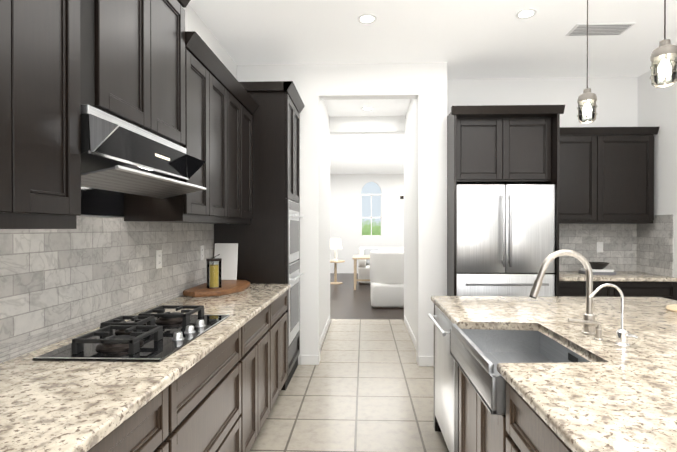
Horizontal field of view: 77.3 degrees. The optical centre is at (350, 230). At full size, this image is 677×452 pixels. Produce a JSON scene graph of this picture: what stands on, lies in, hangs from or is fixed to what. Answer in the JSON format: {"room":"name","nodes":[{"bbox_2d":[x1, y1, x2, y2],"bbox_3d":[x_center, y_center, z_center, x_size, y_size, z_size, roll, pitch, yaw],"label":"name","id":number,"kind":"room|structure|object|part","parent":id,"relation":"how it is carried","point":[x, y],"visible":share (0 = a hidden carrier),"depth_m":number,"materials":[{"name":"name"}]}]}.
{"room":"kitchen","nodes":[
{"label":"kitchen","id":0,"kind":"room"},
{"bbox_2d":[77,3,236,217],"bbox_3d":[-1.350,-0.141,0.654,0.150,3.050,7.640,0,0,2],"label":"wall","id":1,"kind":"structure","parent":0,"point":[195,23],"depth_m":3.50,"materials":[{"name":"white paint"}]},
{"bbox_2d":[0,0,39,228],"bbox_3d":[-1.087,-0.529,1.007,0.346,1.050,0.398,0,0,2],"label":"upper cabinet","id":2,"kind":"object","parent":1,"relation":"attached to","point":[19,19],"depth_m":1.17,"materials":[{"name":"black wood"}]},
{"bbox_2d":[40,0,80,228],"bbox_3d":[-1.079,-0.530,1.256,0.346,1.050,0.340,0,0,2],"label":"upper cabinet","id":3,"kind":"object","parent":1,"relation":"attached to","point":[40,135],"depth_m":1.34,"materials":[{"name":"black wood"}]},
{"bbox_2d":[0,216,213,362],"bbox_3d":[-1.275,0.217,0.483,0.010,0.546,6.298,0,0,2],"label":"wall tile","id":4,"kind":"structure","parent":1,"relation":"attached to","point":[87,274],"depth_m":1.97,"materials":[{"name":"tile"}]},
{"bbox_2d":[156,250,161,268],"bbox_3d":[-1.198,0.179,2.652,0.006,0.115,0.070,0,0,2],"label":"electrical outlet","id":5,"kind":"object","parent":4,"relation":"attached to","point":[158,259],"visible":1,"depth_m":2.64,"materials":[{"name":"white plastic"}]},
{"bbox_2d":[200,245,203,259],"bbox_3d":[-1.174,0.175,3.362,0.006,0.115,0.070,0,0,2],"label":"electrical outlet","id":6,"kind":"object","parent":4,"relation":"attached to","point":[202,252],"visible":1,"depth_m":3.36,"materials":[{"name":"white plastic"}]},
{"bbox_2d":[80,0,189,145],"bbox_3d":[-1.032,-0.849,1.841,0.400,0.830,0.828,0,0,2],"label":"upper cabinet","id":7,"kind":"object","parent":1,"relation":"attached to","point":[132,61],"visible":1,"depth_m":1.80,"materials":[{"name":"black wood"}]},
{"bbox_2d":[76,105,206,217],"bbox_3d":[-0.997,-0.247,1.844,0.460,0.364,0.822,0,0,2],"label":"range hood","id":8,"kind":"object","parent":1,"relation":"attached to","point":[119,155],"depth_m":1.75,"materials":[{"name":"silver metal"}]},
{"bbox_3d":[-1.225,-0.143,1.852,0.004,0.156,0.822,0,0,2],"label":"range hood back panel","id":9,"kind":"part","parent":8,"relation":"part of","materials":[{"name":"black metal"}]},
{"bbox_2d":[124,31,215,222],"bbox_3d":[-1.040,-0.557,2.462,0.346,1.010,0.401,0,0,2],"label":"upper cabinet","id":10,"kind":"object","parent":1,"relation":"attached to","point":[200,68],"depth_m":2.41,"materials":[{"name":"black wood"}]},
{"bbox_2d":[203,63,231,223],"bbox_3d":[-1.030,-0.559,2.771,0.346,1.010,0.458,0,0,2],"label":"upper cabinet","id":11,"kind":"object","parent":1,"relation":"attached to","point":[221,105],"depth_m":2.87,"materials":[{"name":"black wood"}]},
{"bbox_2d":[232,79,247,223],"bbox_3d":[-1.018,-0.561,3.109,0.346,1.010,0.458,0,0,2],"label":"upper cabinet","id":12,"kind":"object","parent":1,"relation":"attached to","point":[239,100],"depth_m":3.22,"materials":[{"name":"black wood"}]},
{"bbox_2d":[248,99,255,223],"bbox_3d":[-1.008,-0.563,3.418,0.346,1.010,0.401,0,0,2],"label":"upper cabinet","id":13,"kind":"object","parent":1,"relation":"attached to","point":[251,106],"depth_m":3.55,"materials":[{"name":"black wood"}]},
{"bbox_2d":[320,100,329,336],"bbox_3d":[-0.440,-0.170,5.362,0.200,3.050,1.830,0,0,2],"label":"wall","id":14,"kind":"structure","parent":0,"point":[324,219],"depth_m":5.41,"materials":[{"name":"white paint"}]},
{"bbox_2d":[300,315,433,365],"bbox_3d":[0.267,1.306,5.281,1.479,0.100,2.024,0,0,2],"label":"baseboard","id":15,"kind":"structure","parent":14,"relation":"attached to","point":[315,360],"depth_m":4.29,"materials":[{"name":"white"}]},
{"bbox_2d":[237,62,446,363],"bbox_3d":[-0.087,-0.164,4.360,2.130,3.050,0.150,0,0,2],"label":"wall","id":16,"kind":"structure","parent":0,"point":[424,85],"depth_m":4.27,"materials":[{"name":"white paint"}]},
{"bbox_2d":[249,273,448,451],"bbox_3d":[0.570,1.387,5.033,9.000,0.060,16.500,0,0,2],"label":"floor","id":17,"kind":"structure","parent":0,"point":[365,385],"depth_m":3.55,"materials":[{"name":"tile"}]},
{"bbox_2d":[87,381,174,451],"bbox_3d":[-0.934,0.944,1.015,0.632,0.874,0.835,0,0,2],"label":"base cabinet","id":18,"kind":"object","parent":17,"relation":"on","point":[152,428],"depth_m":1.29,"materials":[{"name":"black wood"}]},
{"bbox_2d":[0,284,290,451],"bbox_3d":[-0.912,0.484,1.322,0.659,0.038,4.595,0,0,2],"label":"countertop","id":19,"kind":"structure","parent":18,"relation":"on","point":[65,406],"depth_m":1.28,"materials":[{"name":"stone"}]},
{"bbox_2d":[32,305,229,361],"bbox_3d":[-0.890,0.429,1.888,0.463,0.064,0.775,0,0,2],"label":"cooktop","id":20,"kind":"object","parent":19,"relation":"in","point":[148,336],"visible":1,"depth_m":1.72,"materials":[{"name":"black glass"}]},
{"bbox_2d":[183,280,249,296],"bbox_3d":[-0.981,0.435,3.245,0.362,0.036,0.715,0,0,2],"label":"cutting board","id":21,"kind":"object","parent":19,"relation":"on","point":[226,288],"visible":0.75,"depth_m":3.06,"materials":[{"name":"brown wood"}]},
{"bbox_2d":[206,254,221,288],"bbox_3d":[-0.999,0.293,3.107,0.108,0.248,0.108,0,0,2],"label":"pasta jar","id":22,"kind":"object","parent":21,"relation":"on","point":[213,276],"visible":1,"depth_m":3.07,"materials":[{"name":"clear glass"}]},
{"bbox_2d":[214,243,237,279],"bbox_3d":[-1.056,0.261,3.591,0.200,0.308,0.054,0,0,2],"label":"board","id":23,"kind":"object","parent":21,"relation":"on","point":[228,253],"visible":0.85,"depth_m":3.59,"materials":[{"name":"white ceramic"}]},
{"bbox_2d":[175,323,246,451],"bbox_3d":[-0.906,0.939,1.883,0.632,0.874,0.902,0,0,2],"label":"base cabinet","id":24,"kind":"object","parent":17,"relation":"on","point":[222,396],"depth_m":1.88,"materials":[{"name":"black wood"}]},
{"bbox_2d":[214,81,303,389],"bbox_3d":[-0.818,0.051,3.943,0.692,2.625,0.727,0,0,2],"label":"tall cabinet","id":25,"kind":"object","parent":17,"relation":"on","point":[262,239],"visible":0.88,"depth_m":3.62,"materials":[{"name":"black wood"}]},
{"bbox_2d":[289,200,303,344],"bbox_3d":[-0.505,0.364,3.955,0.071,1.270,0.591,0,0,2],"label":"wall oven","id":26,"kind":"object","parent":25,"relation":"in","point":[295,274],"visible":0.96,"depth_m":3.90,"materials":[{"name":"silver metal"}]},
{"bbox_2d":[247,300,274,451],"bbox_3d":[-0.881,0.935,2.640,0.632,0.874,0.747,0,0,2],"label":"base cabinet","id":27,"kind":"object","parent":17,"relation":"on","point":[261,328],"depth_m":2.67,"materials":[{"name":"black wood"}]},
{"bbox_2d":[275,291,287,400],"bbox_3d":[-0.861,0.931,3.251,0.632,0.874,0.743,0,0,2],"label":"base cabinet","id":28,"kind":"object","parent":17,"relation":"on","point":[281,317],"depth_m":3.34,"materials":[{"name":"black wood"}]},
{"bbox_2d":[330,260,344,283],"bbox_3d":[-0.367,1.039,10.615,0.480,0.570,0.480,0,0,2],"label":"side table","id":29,"kind":"object","parent":17,"relation":"on","point":[335,270],"visible":0.83,"depth_m":10.59,"materials":[{"name":"brown wood"}]},
{"bbox_2d":[330,238,341,260],"bbox_3d":[-0.367,0.474,10.611,0.340,0.560,0.340,0,0,2],"label":"table lamp","id":30,"kind":"object","parent":29,"relation":"on","point":[335,243],"visible":0.96,"depth_m":10.50,"materials":[{"name":"white ceramic"}]},
{"bbox_2d":[353,255,369,289],"bbox_3d":[0.399,0.963,9.889,0.660,0.730,0.900,0,0,2],"label":"table","id":31,"kind":"object","parent":17,"relation":"on","point":[355,257],"visible":0.58,"depth_m":9.50,"materials":[{"name":"brown wood"}]},
{"bbox_2d":[358,247,403,283],"bbox_3d":[1.389,0.882,10.916,2.350,0.880,0.920,0,0,2],"label":"sofa","id":32,"kind":"object","parent":17,"relation":"on","point":[363,268],"visible":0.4,"depth_m":10.96,"materials":[{"name":"white fabric"}]},
{"bbox_2d":[370,251,403,307],"bbox_3d":[0.779,0.851,7.734,0.840,0.980,0.820,0,0,2],"label":"armchair","id":33,"kind":"object","parent":17,"relation":"on","point":[387,277],"visible":0.6,"depth_m":7.34,"materials":[{"name":"white fabric"}]},
{"bbox_2d":[456,184,554,295],"bbox_3d":[1.459,0.464,4.270,0.911,1.795,0.775,0,0,2],"label":"fridge","id":34,"kind":"object","parent":17,"relation":"on","point":[505,240],"visible":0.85,"depth_m":3.94,"materials":[{"name":"silver metal"}]},
{"bbox_2d":[447,105,564,295],"bbox_3d":[1.460,0.107,4.292,1.023,2.510,0.842,0,0,2],"label":"cabinet","id":35,"kind":"object","parent":17,"relation":"on","point":[502,144],"visible":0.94,"depth_m":4.02,"materials":[{"name":"black wood"}]},
{"bbox_2d":[434,304,589,451],"bbox_3d":[1.230,0.929,0.956,1.512,0.906,3.940,0,0,2],"label":"kitchen island","id":36,"kind":"object","parent":17,"relation":"on","point":[521,425],"depth_m":1.81,"materials":[{"name":"black"}]},
{"bbox_2d":[428,305,453,451],"bbox_3d":[0.826,0.882,2.570,0.626,0.760,0.600,0,0,2],"label":"dishwasher","id":37,"kind":"object","parent":36,"relation":"in","point":[444,384],"visible":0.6,"depth_m":2.54,"materials":[{"name":"silver metal"}]},
{"bbox_3d":[0.733,0.553,1.811,0.462,0.164,0.710,0,0,2],"label":"sink apron","id":38,"kind":"part","parent":36,"relation":"part of","materials":[{"name":"silver metal"}]},
{"bbox_2d":[431,296,676,451],"bbox_3d":[1.294,0.487,0.952,1.585,0.038,4.000,0,0,2],"label":"island countertop","id":39,"kind":"structure","parent":36,"relation":"on","point":[610,396],"depth_m":1.42,"materials":[{"name":"stone"}]},
{"bbox_2d":[529,249,597,334],"bbox_3d":[0.956,0.273,1.889,0.295,0.378,0.086,0,0,2],"label":"faucet","id":40,"kind":"object","parent":39,"relation":"on","point":[588,316],"visible":0.94,"depth_m":1.89,"materials":[{"name":"silver metal"}]},
{"bbox_2d":[586,322,603,340],"bbox_3d":[1.038,0.424,1.795,0.069,0.077,0.035,0,0,2],"label":"soap dispenser","id":41,"kind":"object","parent":39,"relation":"on","point":[598,333],"visible":1,"depth_m":1.79,"materials":[{"name":"silver metal"}]},
{"bbox_2d":[589,283,639,346],"bbox_3d":[1.056,0.338,1.704,0.184,0.250,0.060,0,0,2],"label":"filter faucet","id":42,"kind":"object","parent":39,"relation":"on","point":[623,335],"visible":1,"depth_m":1.70,"materials":[{"name":"silver metal"}]},
{"bbox_2d":[666,304,676,311],"bbox_3d":[1.969,0.451,2.400,0.290,0.016,0.290,0,0,2],"label":"round board","id":43,"kind":"object","parent":39,"relation":"on","point":[673,308],"visible":1,"depth_m":2.44,"materials":[{"name":"beige wood"}]},
{"bbox_2d":[559,281,676,300],"bbox_3d":[2.547,0.924,4.370,1.198,0.874,0.611,0,0,2],"label":"base cabinet","id":44,"kind":"object","parent":17,"relation":"on","point":[667,290],"visible":0.25,"depth_m":4.07,"materials":[{"name":"black wood"}]},
{"bbox_2d":[559,271,676,281],"bbox_3d":[2.543,0.466,4.362,1.191,0.038,0.620,0,0,2],"label":"countertop","id":45,"kind":"structure","parent":44,"relation":"on","point":[628,276],"depth_m":4.07,"materials":[{"name":"stone"}]},
{"bbox_2d":[578,262,615,274],"bbox_3d":[2.549,0.388,4.372,0.280,0.118,0.230,0,0,2],"label":"books","id":46,"kind":"object","parent":45,"relation":"on","point":[598,268],"visible":0.85,"depth_m":4.28,"materials":[{"name":"grey paper"}]},
{"bbox_2d":[330,174,403,272],"bbox_3d":[0.834,-0.216,13.069,9.000,3.050,0.200,0,0,2],"label":"wall","id":47,"kind":"structure","parent":0,"point":[345,208],"depth_m":12.99,"materials":[{"name":"white paint"}]},
{"bbox_2d":[361,182,381,235],"bbox_3d":[0.654,-0.669,13.062,0.680,1.716,0.080,0,0,2],"label":"window","id":48,"kind":"structure","parent":47,"relation":"in","point":[371,209],"depth_m":13.09,"materials":[{"name":"white"}]},
{"bbox_2d":[400,189,403,198],"bbox_3d":[1.578,-1.119,12.857,0.150,0.300,0.163,0,0,2],"label":"sconce","id":49,"kind":"object","parent":47,"relation":"attached to","point":[401,193],"visible":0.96,"depth_m":12.81,"materials":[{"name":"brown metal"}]},
{"bbox_2d":[329,116,404,133],"bbox_3d":[0.254,-1.586,6.351,1.120,0.230,0.150,0,0,2],"label":"wall","id":50,"kind":"structure","parent":0,"point":[366,124],"depth_m":6.28,"materials":[{"name":"white paint"}]},
{"bbox_2d":[404,99,416,337],"bbox_3d":[0.895,-0.169,5.318,0.230,3.050,1.830,0,0,2],"label":"wall","id":51,"kind":"structure","parent":0,"point":[410,223],"depth_m":5.42,"materials":[{"name":"white paint"}]},
{"bbox_2d":[189,0,676,173],"bbox_3d":[0.570,-1.743,5.014,9.000,0.100,16.500,0,0,2],"label":"ceiling","id":52,"kind":"structure","parent":0,"point":[480,39],"depth_m":3.73,"materials":[{"name":"white paint"}]},
{"bbox_2d":[357,14,376,23],"bbox_3d":[0.135,-1.679,3.358,0.156,0.006,0.156,0,0,2],"label":"recessed light","id":53,"kind":"object","parent":52,"relation":"in","point":[367,18],"visible":1,"depth_m":3.35,"materials":[{"name":"white plastic"}]},
{"bbox_2d":[362,107,372,110],"bbox_3d":[0.238,-1.694,5.876,0.156,0.006,0.156,0,0,2],"label":"recessed light","id":54,"kind":"object","parent":52,"relation":"in","point":[367,108],"visible":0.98,"depth_m":5.87,"materials":[{"name":"white"}]},
{"bbox_2d":[515,8,536,18],"bbox_3d":[1.363,-1.679,3.278,0.156,0.006,0.156,0,0,2],"label":"recessed light","id":55,"kind":"object","parent":52,"relation":"in","point":[526,13],"visible":1,"depth_m":3.27,"materials":[{"name":"white plastic"}]},
{"bbox_2d":[577,0,597,123],"bbox_3d":[1.280,-1.128,2.283,0.120,1.095,0.120,0,0,2],"label":"pendant light","id":56,"kind":"object","parent":52,"relation":"hanging from","point":[587,97],"visible":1,"depth_m":2.28,"materials":[{"name":"glass"}]},
{"bbox_2d":[565,23,635,35],"bbox_3d":[2.082,-1.679,3.534,0.470,0.010,0.210,0,0,2],"label":"ceiling vent","id":57,"kind":"object","parent":52,"relation":"in","point":[600,29],"visible":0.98,"depth_m":3.52,"materials":[{"name":"white metal"}]},
{"bbox_2d":[650,0,676,87],"bbox_3d":[1.261,-1.125,1.694,0.120,1.095,0.120,0,0,2],"label":"pendant light","id":58,"kind":"object","parent":52,"relation":"hanging from","point":[664,54],"visible":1,"depth_m":1.69,"materials":[{"name":"glass"}]},
{"bbox_2d":[447,77,637,126],"bbox_3d":[2.152,-0.166,4.767,2.320,3.050,0.150,0,0,2],"label":"wall","id":59,"kind":"structure","parent":0,"point":[617,102],"depth_m":4.68,"materials":[{"name":"white paint"}]},
{"bbox_2d":[559,127,658,223],"bbox_3d":[2.537,-0.562,4.474,1.171,0.974,0.386,0,0,2],"label":"upper cabinet","id":60,"kind":"object","parent":59,"relation":"attached to","point":[606,175],"visible":0.73,"depth_m":4.31,"materials":[{"name":"black wood"}]},
{"bbox_2d":[559,215,673,276],"bbox_3d":[2.549,0.154,4.405,1.203,0.626,0.550,0,0,2],"label":"wall tile","id":61,"kind":"structure","parent":59,"relation":"attached to","point":[645,248],"depth_m":4.66,"materials":[{"name":"grey tile"}]},
{"bbox_2d":[597,242,602,251],"bbox_3d":[2.754,0.182,4.663,0.070,0.115,0.006,0,0,2],"label":"electrical outlet","id":62,"kind":"object","parent":61,"relation":"attached to","point":[599,246],"visible":1,"depth_m":4.66,"materials":[{"name":"white plastic"}]},
{"bbox_2d":[637,61,676,277],"bbox_3d":[3.103,-0.142,0.673,0.150,3.050,7.970,0,0,2],"label":"wall","id":63,"kind":"structure","parent":0,"point":[657,107],"depth_m":4.25,"materials":[{"name":"white paint"}]}
]}

